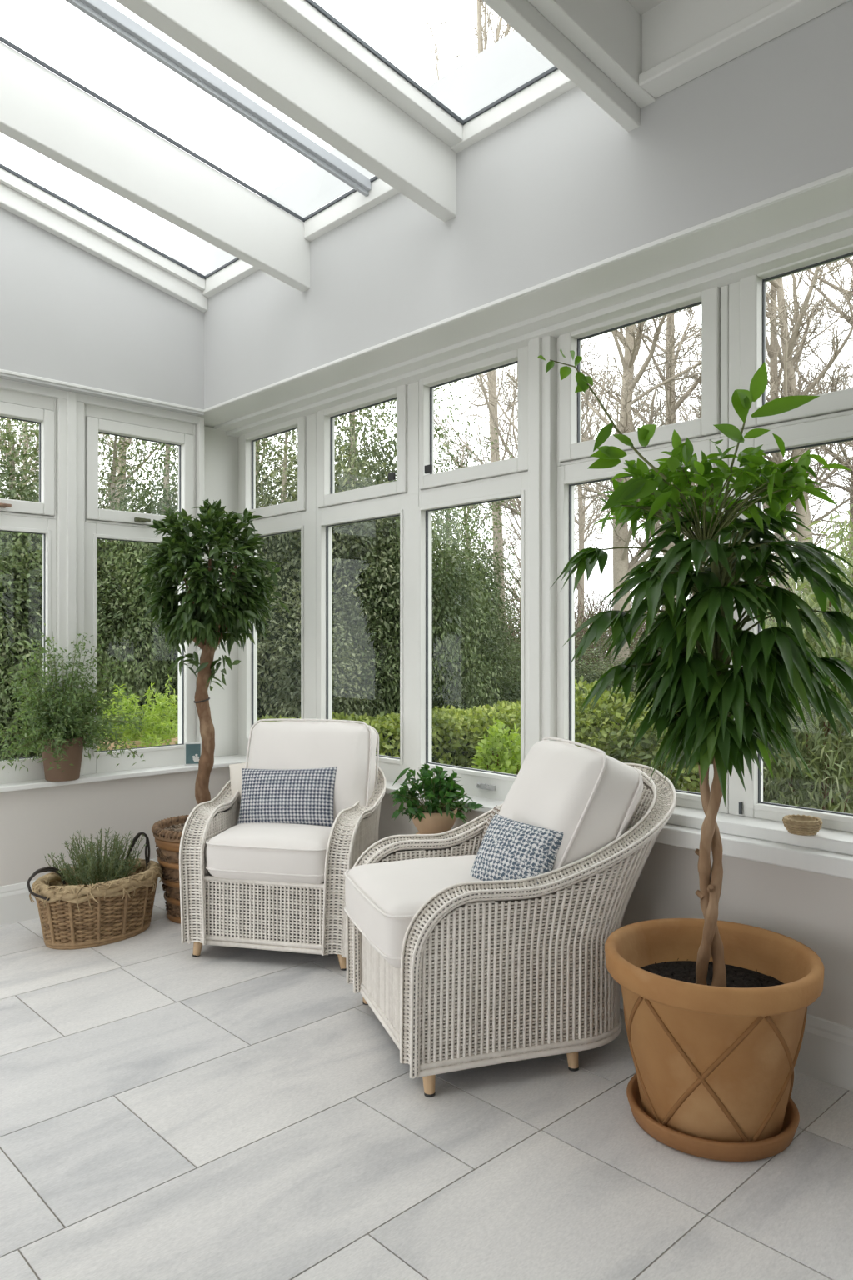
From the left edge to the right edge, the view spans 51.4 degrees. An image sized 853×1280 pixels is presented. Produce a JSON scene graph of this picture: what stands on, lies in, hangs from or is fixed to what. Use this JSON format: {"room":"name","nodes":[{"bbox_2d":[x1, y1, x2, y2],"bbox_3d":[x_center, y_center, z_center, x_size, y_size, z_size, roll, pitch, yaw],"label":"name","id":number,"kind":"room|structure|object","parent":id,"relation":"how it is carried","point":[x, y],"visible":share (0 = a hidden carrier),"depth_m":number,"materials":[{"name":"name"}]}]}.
{"room":"sunroom","nodes":[
{"label":"sunroom","id":0,"kind":"room"},
{"bbox_2d":[0,206,204,416],"bbox_3d":[-2.262,-1.570,2.219,5.200,4.560,3.300,0,0,-43],"label":"wall","id":1,"kind":"structure","parent":0,"point":[67,314],"depth_m":4.47,"materials":[{"name":"grey paint"}]},
{"bbox_2d":[0,388,56,783],"bbox_3d":[-2.148,-0.278,4.181,0.785,1.945,0.118,0,0,-43],"label":"window","id":2,"kind":"structure","parent":1,"relation":"in","point":[16,516],"depth_m":4.39,"materials":[{"name":"white wood"}]},
{"bbox_2d":[0,369,203,424],"bbox_3d":[-1.902,-1.244,4.485,1.560,0.068,0.306,0,0,-43],"label":"trim","id":3,"kind":"structure","parent":1,"relation":"attached to","point":[7,384],"depth_m":4.55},
{"bbox_2d":[0,182,208,312],"bbox_3d":[-2.909,-2.372,3.338,4.600,1.112,0.105,0,0,-43],"label":"trim","id":4,"kind":"structure","parent":1,"relation":"attached to","point":[11,200],"depth_m":4.46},
{"bbox_2d":[84,404,195,774],"bbox_3d":[-1.535,-0.278,4.762,0.643,1.945,0.118,0,0,-43],"label":"window","id":5,"kind":"structure","parent":1,"relation":"in","point":[107,524],"depth_m":4.70,"materials":[{"name":"white wood"}]},
{"bbox_2d":[0,163,300,297],"bbox_3d":[-2.563,-2.417,2.988,4.620,1.072,0.880,0,0,-43],"label":"window","id":6,"kind":"structure","parent":1,"relation":"in","point":[235,270],"depth_m":4.53,"materials":[{"name":"white wood"}]},
{"bbox_2d":[0,41,309,291],"bbox_3d":[-2.238,-2.192,2.644,4.620,1.060,0.067,0,0,-43],"label":"beam","id":7,"kind":"structure","parent":1,"relation":"attached to","point":[40,110],"depth_m":3.63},
{"bbox_2d":[115,0,456,221],"bbox_3d":[-1.569,-2.182,1.938,4.620,1.032,0.072,0,0,-43],"label":"beam","id":8,"kind":"structure","parent":1,"relation":"attached to","point":[246,41],"depth_m":3.02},
{"bbox_2d":[257,0,576,153],"bbox_3d":[-1.273,-2.308,1.626,4.620,0.791,0.788,0,0,-43],"label":"window","id":9,"kind":"structure","parent":1,"relation":"in","point":[307,17],"depth_m":3.16,"materials":[{"name":"white wood"}]},
{"bbox_2d":[482,0,655,131],"bbox_3d":[-0.965,-2.122,1.301,4.620,0.908,0.107,0,0,-43],"label":"beam","id":10,"kind":"structure","parent":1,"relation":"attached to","point":[597,44],"depth_m":2.66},
{"bbox_2d":[0,766,229,886],"bbox_3d":[-3.064,1.033,3.429,5.700,0.634,0.320,0,0,-43],"label":"wall","id":11,"kind":"structure","parent":0,"point":[35,823],"depth_m":4.47,"materials":[{"name":"grey paint"}]},
{"bbox_2d":[55,390,84,775],"bbox_3d":[-1.820,-0.280,4.501,0.130,1.940,0.115,0,0,-43],"label":"trim","id":12,"kind":"structure","parent":11,"relation":"attached to","point":[70,412],"depth_m":4.45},
{"bbox_2d":[0,858,164,925],"bbox_3d":[-3.031,1.259,3.227,5.470,0.182,0.020,0,0,-43],"label":"baseboard","id":13,"kind":"structure","parent":11,"relation":"attached to","point":[16,906],"depth_m":4.24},
{"bbox_2d":[0,754,249,792],"bbox_3d":[-1.746,0.703,4.640,2.000,0.025,0.375,0,0,-43],"label":"windowsill","id":14,"kind":"structure","parent":11,"relation":"attached to","point":[223,761],"depth_m":4.57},
{"bbox_2d":[0,623,144,781],"bbox_3d":[-1.759,0.303,4.320,0.900,0.773,0.440,0,0,-36],"label":"potted fern","id":15,"kind":"object","parent":14,"relation":"on","point":[57,732],"visible":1,"depth_m":4.30,"materials":[{"name":"green plant"}]},
{"bbox_2d":[39,736,85,781],"bbox_3d":[-1.802,0.585,4.384,0.220,0.211,0.220,0,0,-43],"label":"pot","id":16,"kind":"object","parent":15,"relation":"on","point":[74,752],"depth_m":4.31,"materials":[{"name":"brown ceramic"}]},
{"bbox_2d":[185,742,201,765],"bbox_3d":[-1.286,0.627,4.881,0.092,0.125,0.015,0,0,-9],"label":"picture card","id":17,"kind":"object","parent":14,"relation":"on","point":[192,750],"visible":0.77,"depth_m":4.87,"materials":[{"name":"teal paper"}]},
{"bbox_2d":[178,416,238,756],"bbox_3d":[-1.210,-0.280,5.179,0.402,1.940,0.250,0,0,-43],"label":"trim","id":18,"kind":"structure","parent":11,"relation":"attached to","point":[217,452],"depth_m":5.25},
{"bbox_2d":[0,0,399,241],"bbox_3d":[-1.904,-2.309,2.292,4.620,0.854,0.903,0,0,-43],"label":"window","id":19,"kind":"structure","parent":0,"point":[366,193],"depth_m":3.49,"materials":[{"name":"grey metal"}]},
{"bbox_2d":[0,891,852,1279],"bbox_3d":[-0.997,1.425,1.145,5.560,0.150,7.000,0,0,-43],"label":"floor","id":20,"kind":"structure","parent":0,"point":[167,1112],"depth_m":2.32,"materials":[{"name":"grey tile"}]},
{"bbox_2d":[26,827,163,949],"bbox_3d":[-1.504,1.107,4.074,0.540,0.490,0.521,0,0,-8],"label":"basket","id":21,"kind":"object","parent":20,"relation":"on","point":[92,903],"visible":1,"depth_m":3.94,"materials":[{"name":"wicker"}]},
{"bbox_2d":[134,499,290,924],"bbox_3d":[-1.071,0.327,4.346,0.720,2.047,0.715,0,0,-33],"label":"topiary tree","id":22,"kind":"object","parent":20,"relation":"on","point":[210,614],"visible":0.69,"depth_m":4.25,"materials":[{"name":"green plant"}]},
{"bbox_2d":[151,815,189,924],"bbox_3d":[-1.103,1.123,4.360,0.480,0.453,0.480,0,0,-43],"label":"basket","id":23,"kind":"object","parent":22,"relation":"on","point":[167,832],"depth_m":4.21,"materials":[{"name":"brown wicker"}]},
{"bbox_2d":[179,718,385,970],"bbox_3d":[-0.596,0.858,3.980,0.782,0.984,0.708,0,0,13],"label":"wicker armchair","id":24,"kind":"object","parent":20,"relation":"on","point":[272,887],"visible":0.84,"depth_m":3.72,"materials":[{"name":"white wicker"}]},
{"bbox_2d":[229,762,248,804],"bbox_3d":[-0.826,0.665,4.155,0.229,0.230,0.114,0,0,5],"label":"cushion","id":25,"kind":"object","parent":24,"relation":"on","point":[235,769],"visible":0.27,"depth_m":4.13,"materials":[{"name":"beige fabric"}]},
{"bbox_2d":[205,823,331,884],"bbox_3d":[-0.620,0.917,3.881,0.564,0.222,0.500,0,0,13],"label":"seat cushion","id":26,"kind":"object","parent":24,"relation":"on","point":[242,853],"depth_m":3.66,"materials":[{"name":"white fabric"}]},
{"bbox_2d":[237,766,336,826],"bbox_3d":[-0.625,0.705,3.964,0.470,0.279,0.153,0,0,11],"label":"lumbar cushion","id":27,"kind":"object","parent":24,"relation":"on","point":[268,796],"visible":0.95,"depth_m":3.91,"materials":[{"name":"blue fabric"}]},
{"bbox_2d":[247,720,377,821],"bbox_3d":[-0.535,0.625,4.101,0.604,0.499,0.311,0,0,13],"label":"cushion","id":28,"kind":"object","parent":24,"relation":"on","point":[350,747],"depth_m":4.00,"materials":[{"name":"white fabric"}]},
{"bbox_2d":[344,736,676,1097],"bbox_3d":[0.289,0.856,3.098,1.083,0.989,0.825,0,0,-19],"label":"wicker armchair","id":29,"kind":"object","parent":20,"relation":"on","point":[462,971],"visible":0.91,"depth_m":2.77,"materials":[{"name":"white wicker"}]},
{"bbox_2d":[345,855,481,968],"bbox_3d":[0.086,0.907,3.028,0.645,0.242,0.599,0,0,-19],"label":"seat cushion","id":30,"kind":"object","parent":29,"relation":"on","point":[389,902],"depth_m":2.86,"materials":[{"name":"white fabric"}]},
{"bbox_2d":[480,805,500,845],"bbox_3d":[0.274,0.735,3.332,0.107,0.188,0.210,0,0,-19],"label":"cushion","id":31,"kind":"object","parent":29,"relation":"on","point":[497,809],"visible":0.15,"depth_m":3.37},
{"bbox_2d":[470,814,563,884],"bbox_3d":[0.295,0.720,2.921,0.186,0.238,0.298,0,0,-39],"label":"cushion","id":32,"kind":"object","parent":29,"relation":"on","point":[510,849],"visible":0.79,"depth_m":2.86,"materials":[{"name":"blue fabric"}]},
{"bbox_2d":[499,740,643,869],"bbox_3d":[0.480,0.615,3.134,0.406,0.486,0.581,0,0,-19],"label":"cushion","id":33,"kind":"object","parent":29,"relation":"on","point":[587,795],"depth_m":2.89,"materials":[{"name":"white fabric"}]},
{"bbox_2d":[537,348,852,1142],"bbox_3d":[0.828,0.268,2.472,0.944,2.121,0.663,0,0,19],"label":"potted tree","id":34,"kind":"object","parent":20,"relation":"on","point":[715,1010],"visible":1,"depth_m":2.37,"materials":[{"name":"green plant"}]},
{"bbox_2d":[626,1073,799,1161],"bbox_3d":[0.802,1.322,2.500,0.464,0.056,0.464,0,0,-43],"label":"saucer","id":35,"kind":"object","parent":20,"relation":"on","point":[705,1148],"visible":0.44,"depth_m":2.31,"materials":[{"name":"brown ceramic"}]},
{"bbox_3d":[0.031,1.083,3.719,0.162,0.535,0.160,0,0,-43],"label":"plant stand","id":36,"kind":"object","parent":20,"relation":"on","visible":0},
{"bbox_2d":[389,761,484,834],"bbox_3d":[0.042,0.663,3.704,0.379,0.304,0.401,0,0,-43],"label":"potted plant","id":37,"kind":"object","parent":36,"relation":"on","point":[437,817],"visible":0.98,"depth_m":3.66,"materials":[{"name":"green plant"}]},
{"bbox_2d":[170,0,852,409],"bbox_3d":[1.000,-1.761,2.934,0.520,0.978,6.850,0,0,-43],"label":"wall","id":38,"kind":"structure","parent":0,"point":[562,188],"depth_m":3.23,"materials":[{"name":"grey paint"}]},
{"bbox_2d":[238,413,316,756],"bbox_3d":[-0.856,-0.279,5.072,0.094,1.947,0.808,0,0,-43],"label":"window","id":39,"kind":"structure","parent":38,"relation":"in","point":[300,515],"depth_m":4.90,"materials":[{"name":"white wood"}]},
{"bbox_2d":[316,380,419,784],"bbox_3d":[-0.299,-0.279,4.484,0.094,1.947,0.808,0,0,-43],"label":"window","id":40,"kind":"structure","parent":38,"relation":"in","point":[400,497],"depth_m":4.34,"materials":[{"name":"white wood"}]},
{"bbox_2d":[418,345,528,801],"bbox_3d":[0.216,-0.279,3.928,0.112,1.947,0.704,0,0,-43],"label":"window","id":41,"kind":"structure","parent":38,"relation":"in","point":[507,479],"depth_m":3.96,"materials":[{"name":"white wood"}]},
{"bbox_2d":[200,166,852,437],"bbox_3d":[0.986,-1.249,2.886,0.446,0.058,6.800,0,0,-43],"label":"trim","id":42,"kind":"structure","parent":38,"relation":"attached to","point":[816,217],"depth_m":3.24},
{"bbox_2d":[557,285,729,813],"bbox_3d":[0.801,-0.335,3.330,0.084,1.865,0.740,0,0,-43],"label":"window","id":43,"kind":"structure","parent":38,"relation":"in","point":[574,460],"depth_m":3.42,"materials":[{"name":"white wood"}]},
{"bbox_2d":[639,0,849,98],"bbox_3d":[1.913,-1.890,1.518,0.102,0.320,3.538,0,0,-43],"label":"ceiling beam","id":44,"kind":"structure","parent":38,"relation":"attached to","point":[682,41],"depth_m":2.63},
{"bbox_2d":[729,244,852,832],"bbox_3d":[1.345,-0.340,2.756,0.084,1.876,0.839,0,0,-43],"label":"window","id":45,"kind":"structure","parent":38,"relation":"in","point":[827,418],"depth_m":2.96,"materials":[{"name":"white wood"}]},
{"bbox_2d":[378,793,852,1028],"bbox_3d":[1.216,1.022,2.911,0.238,0.655,6.520,0,0,-43],"label":"wall","id":46,"kind":"structure","parent":0,"point":[815,910],"depth_m":2.87,"materials":[{"name":"grey paint"}]},
{"bbox_2d":[242,760,504,812],"bbox_3d":[-0.225,0.704,4.331,0.218,0.028,2.164,0,0,-43],"label":"trim","id":47,"kind":"structure","parent":46,"relation":"attached to","point":[488,804],"depth_m":3.81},
{"bbox_2d":[528,335,557,752],"bbox_3d":[0.494,-0.280,3.627,0.142,1.940,0.115,0,0,-43],"label":"window post","id":48,"kind":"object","parent":46,"relation":"attached to","point":[542,385],"depth_m":3.58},
{"bbox_2d":[620,985,852,1091],"bbox_3d":[1.157,1.259,2.786,0.020,0.182,6.420,0,0,-43],"label":"baseboard","id":49,"kind":"structure","parent":46,"relation":"attached to","point":[826,1054],"depth_m":2.71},
{"bbox_2d":[629,805,852,879],"bbox_3d":[1.947,0.646,2.004,0.265,0.097,4.198,0,0,-43],"label":"trim","id":50,"kind":"structure","parent":46,"relation":"attached to","point":[829,852],"depth_m":2.79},
{"bbox_2d":[782,814,823,835],"bbox_3d":[1.159,0.572,2.731,0.115,0.050,0.115,0,0,-43],"label":"wicker bowl","id":51,"kind":"object","parent":50,"relation":"on","point":[802,825],"visible":1,"depth_m":2.70,"materials":[{"name":"wicker"}]},
{"bbox_2d":[627,0,665,14],"bbox_3d":[0.208,-2.337,-0.083,5.620,0.874,3.560,0,0,-43],"label":"ceiling","id":52,"kind":"structure","parent":0,"point":[642,7],"depth_m":2.74,"materials":[{"name":"paint"}]},
{"label":"outside","id":53,"kind":"structure","parent":0,"visible":0},
{"bbox_2d":[29,751,852,812],"bbox_3d":[19.818,1.750,24.859,82.000,0.300,120.000,0,0,-43],"label":"ground","id":54,"kind":"structure","parent":53,"point":[29,752],"depth_m":9.72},
{"bbox_2d":[0,419,39,502],"bbox_3d":[-6.884,-1.972,15.221,2.494,7.160,2.125,0,0,38],"label":"bare tree","id":55,"kind":"object","parent":54,"relation":"on","point":[4,430],"visible":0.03,"depth_m":15.21,"materials":[{"name":"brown plant"}]},
{"bbox_2d":[4,420,39,499],"bbox_3d":[-7.571,-1.924,17.251,2.034,7.057,2.294,0,0,18],"label":"bare tree","id":56,"kind":"object","parent":54,"relation":"on","point":[33,433],"visible":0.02,"depth_m":17.07,"materials":[{"name":"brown plant"}]},
{"bbox_2d":[0,418,110,759],"bbox_3d":[-5.131,-0.972,9.247,3.539,5.937,3.108,0,0,-10],"label":"evergreen tree","id":57,"kind":"object","parent":54,"relation":"on","point":[6,555],"visible":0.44,"depth_m":8.87,"materials":[{"name":"green plant"}]},
{"bbox_2d":[0,420,129,755],"bbox_3d":[-4.639,-0.814,11.416,2.525,5.574,2.875,0,0,-44],"label":"evergreen tree","id":58,"kind":"object","parent":54,"relation":"on","point":[11,428],"visible":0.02,"depth_m":11.28,"materials":[{"name":"green plant"}]},
{"bbox_2d":[0,417,132,759],"bbox_3d":[-4.750,-0.655,10.048,2.641,5.203,2.985,0,0,29],"label":"evergreen tree","id":59,"kind":"object","parent":54,"relation":"on","point":[12,463],"visible":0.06,"depth_m":9.44,"materials":[{"name":"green plant"}]},
{"bbox_2d":[7,423,178,757],"bbox_3d":[-3.790,-0.760,10.687,3.100,5.445,2.743,0,0,-39],"label":"evergreen tree","id":60,"kind":"object","parent":54,"relation":"on","point":[114,478],"visible":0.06,"depth_m":10.23,"materials":[{"name":"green plant"}]},
{"bbox_2d":[8,433,178,514],"bbox_3d":[-4.591,-1.316,13.435,3.249,5.836,3.548,0,0,44],"label":"bare tree","id":61,"kind":"object","parent":54,"relation":"on","point":[130,441],"visible":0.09,"depth_m":13.02,"materials":[{"name":"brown plant"}]},
{"bbox_2d":[96,675,178,750],"bbox_3d":[-1.865,0.929,5.863,1.332,1.343,1.302,0,0,-43],"label":"shrub","id":62,"kind":"object","parent":54,"relation":"on","point":[154,733],"visible":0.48,"depth_m":5.75,"materials":[{"name":"green plant"}]},
{"bbox_2d":[96,434,278,746],"bbox_3d":[-2.807,-0.919,9.875,2.331,5.816,2.654,0,0,-18],"label":"evergreen tree","id":63,"kind":"object","parent":54,"relation":"on","point":[150,657],"visible":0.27,"depth_m":9.12,"materials":[{"name":"green plant"}]},
{"bbox_2d":[130,430,297,705],"bbox_3d":[-2.436,-0.814,10.881,2.875,5.574,2.525,0,0,35],"label":"evergreen tree","id":64,"kind":"object","parent":54,"relation":"on","point":[268,444],"visible":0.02,"depth_m":10.51,"materials":[{"name":"green plant"}]},
{"bbox_2d":[255,439,297,505],"bbox_3d":[-2.711,-1.634,13.712,2.094,6.476,2.362,0,0,-22],"label":"bare tree","id":65,"kind":"object","parent":54,"relation":"on","point":[264,442],"visible":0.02,"depth_m":13.81,"materials":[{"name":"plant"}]},
{"bbox_2d":[173,409,399,719],"bbox_3d":[-1.489,-0.760,9.699,2.640,5.445,2.336,0,0,14],"label":"evergreen tree","id":66,"kind":"object","parent":54,"relation":"on","point":[289,692],"visible":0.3,"depth_m":9.13,"materials":[{"name":"green plant"}]},
{"bbox_2d":[255,387,454,715],"bbox_3d":[-0.974,-1.337,10.431,2.946,6.776,3.329,0,0,18],"label":"evergreen tree","id":67,"kind":"object","parent":54,"relation":"on","point":[369,471],"visible":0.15,"depth_m":9.35,"materials":[{"name":"green plant"}]},
{"bbox_2d":[332,481,386,711],"bbox_3d":[-0.884,-0.450,10.427,1.099,2.754,1.043,0,0,-32],"label":"hedge","id":68,"kind":"object","parent":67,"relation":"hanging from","point":[348,482],"depth_m":9.97,"materials":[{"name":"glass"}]},
{"bbox_2d":[332,379,504,718],"bbox_3d":[-0.222,-0.814,9.763,2.212,5.574,1.942,0,0,-2],"label":"evergreen tree","id":69,"kind":"object","parent":54,"relation":"on","point":[391,687],"visible":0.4,"depth_m":9.34,"materials":[{"name":"green plant"}]},
{"bbox_2d":[439,758,471,768],"bbox_3d":[0.131,1.195,5.194,0.686,1.002,0.703,0,0,-43],"label":"shrub","id":70,"kind":"object","parent":54,"relation":"on","point":[440,760],"visible":0.02,"depth_m":5.21,"materials":[{"name":"green plant"}]},
{"bbox_2d":[422,0,518,635],"bbox_3d":[1.237,-7.552,17.350,3.683,18.347,3.138,0,0,-41],"label":"bare tree","id":71,"kind":"object","parent":54,"relation":"on","point":[495,457],"visible":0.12,"depth_m":16.88,"materials":[{"name":"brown plant"}]},
{"bbox_2d":[257,690,691,779],"bbox_3d":[1.327,1.135,9.212,7.787,1.154,1.641,0,0,-43],"label":"clipped hedge","id":72,"kind":"object","parent":54,"relation":"on","point":[455,733],"visible":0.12,"depth_m":7.39,"materials":[{"name":"green plant"}]},
{"bbox_2d":[431,410,520,710],"bbox_3d":[0.281,-0.447,10.663,1.845,4.726,2.101,0,0,-34],"label":"evergreen tree","id":73,"kind":"object","parent":54,"relation":"on","point":[497,592],"visible":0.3,"depth_m":10.26,"materials":[{"name":"green plant"}]},
{"bbox_2d":[435,418,520,589],"bbox_3d":[1.034,-1.614,19.258,2.245,6.444,1.912,0,0,-20],"label":"bare tree","id":74,"kind":"object","parent":54,"relation":"on","point":[467,456],"visible":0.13,"depth_m":19.06,"materials":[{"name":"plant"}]},
{"bbox_2d":[470,716,520,774],"bbox_3d":[0.462,1.071,5.300,0.524,1.236,0.547,0,0,-43],"label":"round shrub","id":75,"kind":"object","parent":54,"relation":"on","point":[503,754],"visible":0.2,"depth_m":5.23,"materials":[{"name":"green plant"}]},
{"bbox_2d":[471,460,520,621],"bbox_3d":[2.056,-1.355,20.241,1.949,5.914,2.129,0,0,11],"label":"bare tree","id":76,"kind":"object","parent":54,"relation":"on","point":[505,531],"visible":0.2,"depth_m":20.17,"materials":[{"name":"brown plant"}]},
{"bbox_2d":[476,565,520,703],"bbox_3d":[0.812,0.341,11.582,2.181,2.904,1.930,0,0,-4],"label":"evergreen tree","id":77,"kind":"object","parent":54,"relation":"on","point":[510,581],"visible":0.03,"depth_m":11.40,"materials":[{"name":"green plant"}]},
{"bbox_2d":[434,331,639,584],"bbox_3d":[1.737,-2.865,14.340,3.320,8.950,3.898,0,0,43],"label":"bare tree","id":78,"kind":"object","parent":54,"relation":"on","point":[514,512],"visible":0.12,"depth_m":14.18,"materials":[{"name":"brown plant"}]},
{"bbox_2d":[495,614,637,697],"bbox_3d":[1.488,0.708,11.058,2.433,2.060,2.136,0,0,17],"label":"evergreen tree","id":79,"kind":"object","parent":54,"relation":"on","point":[583,660],"visible":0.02,"depth_m":10.87,"materials":[{"name":"green plant"}]},
{"bbox_2d":[575,345,614,634],"bbox_3d":[3.573,-2.546,20.334,2.393,8.302,2.699,0,0,-5],"label":"bare tree","id":80,"kind":"object","parent":54,"relation":"on","point":[582,542],"visible":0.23,"depth_m":19.96,"materials":[{"name":"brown plant"}]},
{"bbox_2d":[575,598,646,691],"bbox_3d":[2.272,0.604,11.958,2.032,2.299,2.296,0,0,-25],"label":"evergreen tree","id":81,"kind":"object","parent":54,"relation":"on","point":[600,644],"visible":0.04,"depth_m":11.87,"materials":[{"name":"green plant"}]},
{"bbox_2d":[575,675,664,773],"bbox_3d":[1.202,0.977,6.404,1.082,1.444,1.120,0,0,-43],"label":"shrub","id":82,"kind":"object","parent":54,"relation":"on","point":[595,714],"visible":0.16,"depth_m":6.20,"materials":[{"name":"green plant"}]},
{"bbox_2d":[584,595,698,774],"bbox_3d":[3.220,0.551,10.924,2.438,2.420,2.755,0,0,-44],"label":"evergreen tree","id":83,"kind":"object","parent":54,"relation":"on","point":[633,640],"visible":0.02,"depth_m":11.04,"materials":[{"name":"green plant"}]},
{"bbox_2d":[599,700,709,793],"bbox_3d":[1.636,1.024,6.008,1.074,1.357,1.130,0,0,-43],"label":"shrub","id":84,"kind":"object","parent":54,"relation":"on","point":[693,783],"visible":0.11,"depth_m":5.81,"materials":[{"name":"green plant"}]},
{"bbox_2d":[480,256,851,666],"bbox_3d":[2.508,-2.131,11.018,3.439,7.472,3.880,0,0,-14],"label":"bare tree","id":85,"kind":"object","parent":54,"relation":"on","point":[622,537],"visible":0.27,"depth_m":11.15,"materials":[{"name":"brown plant"}]},
{"bbox_2d":[493,550,849,691],"bbox_3d":[1.076,-0.152,16.855,29.643,3.526,9.119,0,0,0],"label":"undergrowth","id":86,"kind":"object","parent":54,"relation":"on","point":[587,608],"visible":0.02,"depth_m":15.65,"materials":[{"name":"green plant"}]},
{"bbox_2d":[581,305,833,609],"bbox_3d":[3.701,-2.143,12.082,3.574,7.492,3.903,0,0,5],"label":"bare tree","id":87,"kind":"object","parent":54,"relation":"on","point":[672,407],"visible":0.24,"depth_m":12.10,"materials":[{"name":"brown plant"}]},
{"bbox_2d":[638,290,788,539],"bbox_3d":[5.108,-2.865,16.108,2.656,8.950,3.118,0,0,13],"label":"bare tree","id":88,"kind":"object","parent":54,"relation":"on","point":[684,418],"visible":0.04,"depth_m":15.91,"materials":[{"name":"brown plant"}]},
{"bbox_2d":[666,611,842,806],"bbox_3d":[2.454,0.714,6.611,1.422,2.314,1.438,0,0,-23],"label":"shrub","id":89,"kind":"object","parent":54,"relation":"on","point":[767,619],"visible":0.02,"depth_m":6.37,"materials":[{"name":"green plant"}]},
{"bbox_2d":[678,272,852,621],"bbox_3d":[5.076,-2.143,12.600,3.548,7.492,3.249,0,0,-30],"label":"bare tree","id":90,"kind":"object","parent":54,"relation":"on","point":[772,363],"visible":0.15,"depth_m":12.72,"materials":[{"name":"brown plant"}]},
{"bbox_2d":[688,259,852,648],"bbox_3d":[5.603,-2.641,12.432,4.287,8.502,3.652,0,0,29],"label":"bare tree","id":91,"kind":"object","parent":54,"relation":"on","point":[788,343],"visible":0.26,"depth_m":12.12,"materials":[{"name":"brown plant"}]},
{"bbox_2d":[763,518,852,814],"bbox_3d":[2.458,0.498,5.591,1.473,2.526,1.433,0,0,22],"label":"shrub","id":92,"kind":"object","parent":54,"relation":"on","point":[817,792],"visible":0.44,"depth_m":5.37,"materials":[{"name":"green plant"}]},
{"bbox_2d":[766,256,852,586],"bbox_3d":[6.284,-2.546,12.455,3.888,8.302,4.386,0,0,-11],"label":"bare tree","id":93,"kind":"object","parent":54,"relation":"on","point":[850,320],"visible":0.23,"depth_m":12.74,"materials":[{"name":"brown plant"}]},
{"bbox_2d":[785,504,852,813],"bbox_3d":[3.180,0.374,6.195,1.585,2.942,1.580,0,0,-15],"label":"shrub","id":94,"kind":"object","parent":54,"relation":"on","point":[832,518],"visible":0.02,"depth_m":6.17,"materials":[{"name":"green plant"}]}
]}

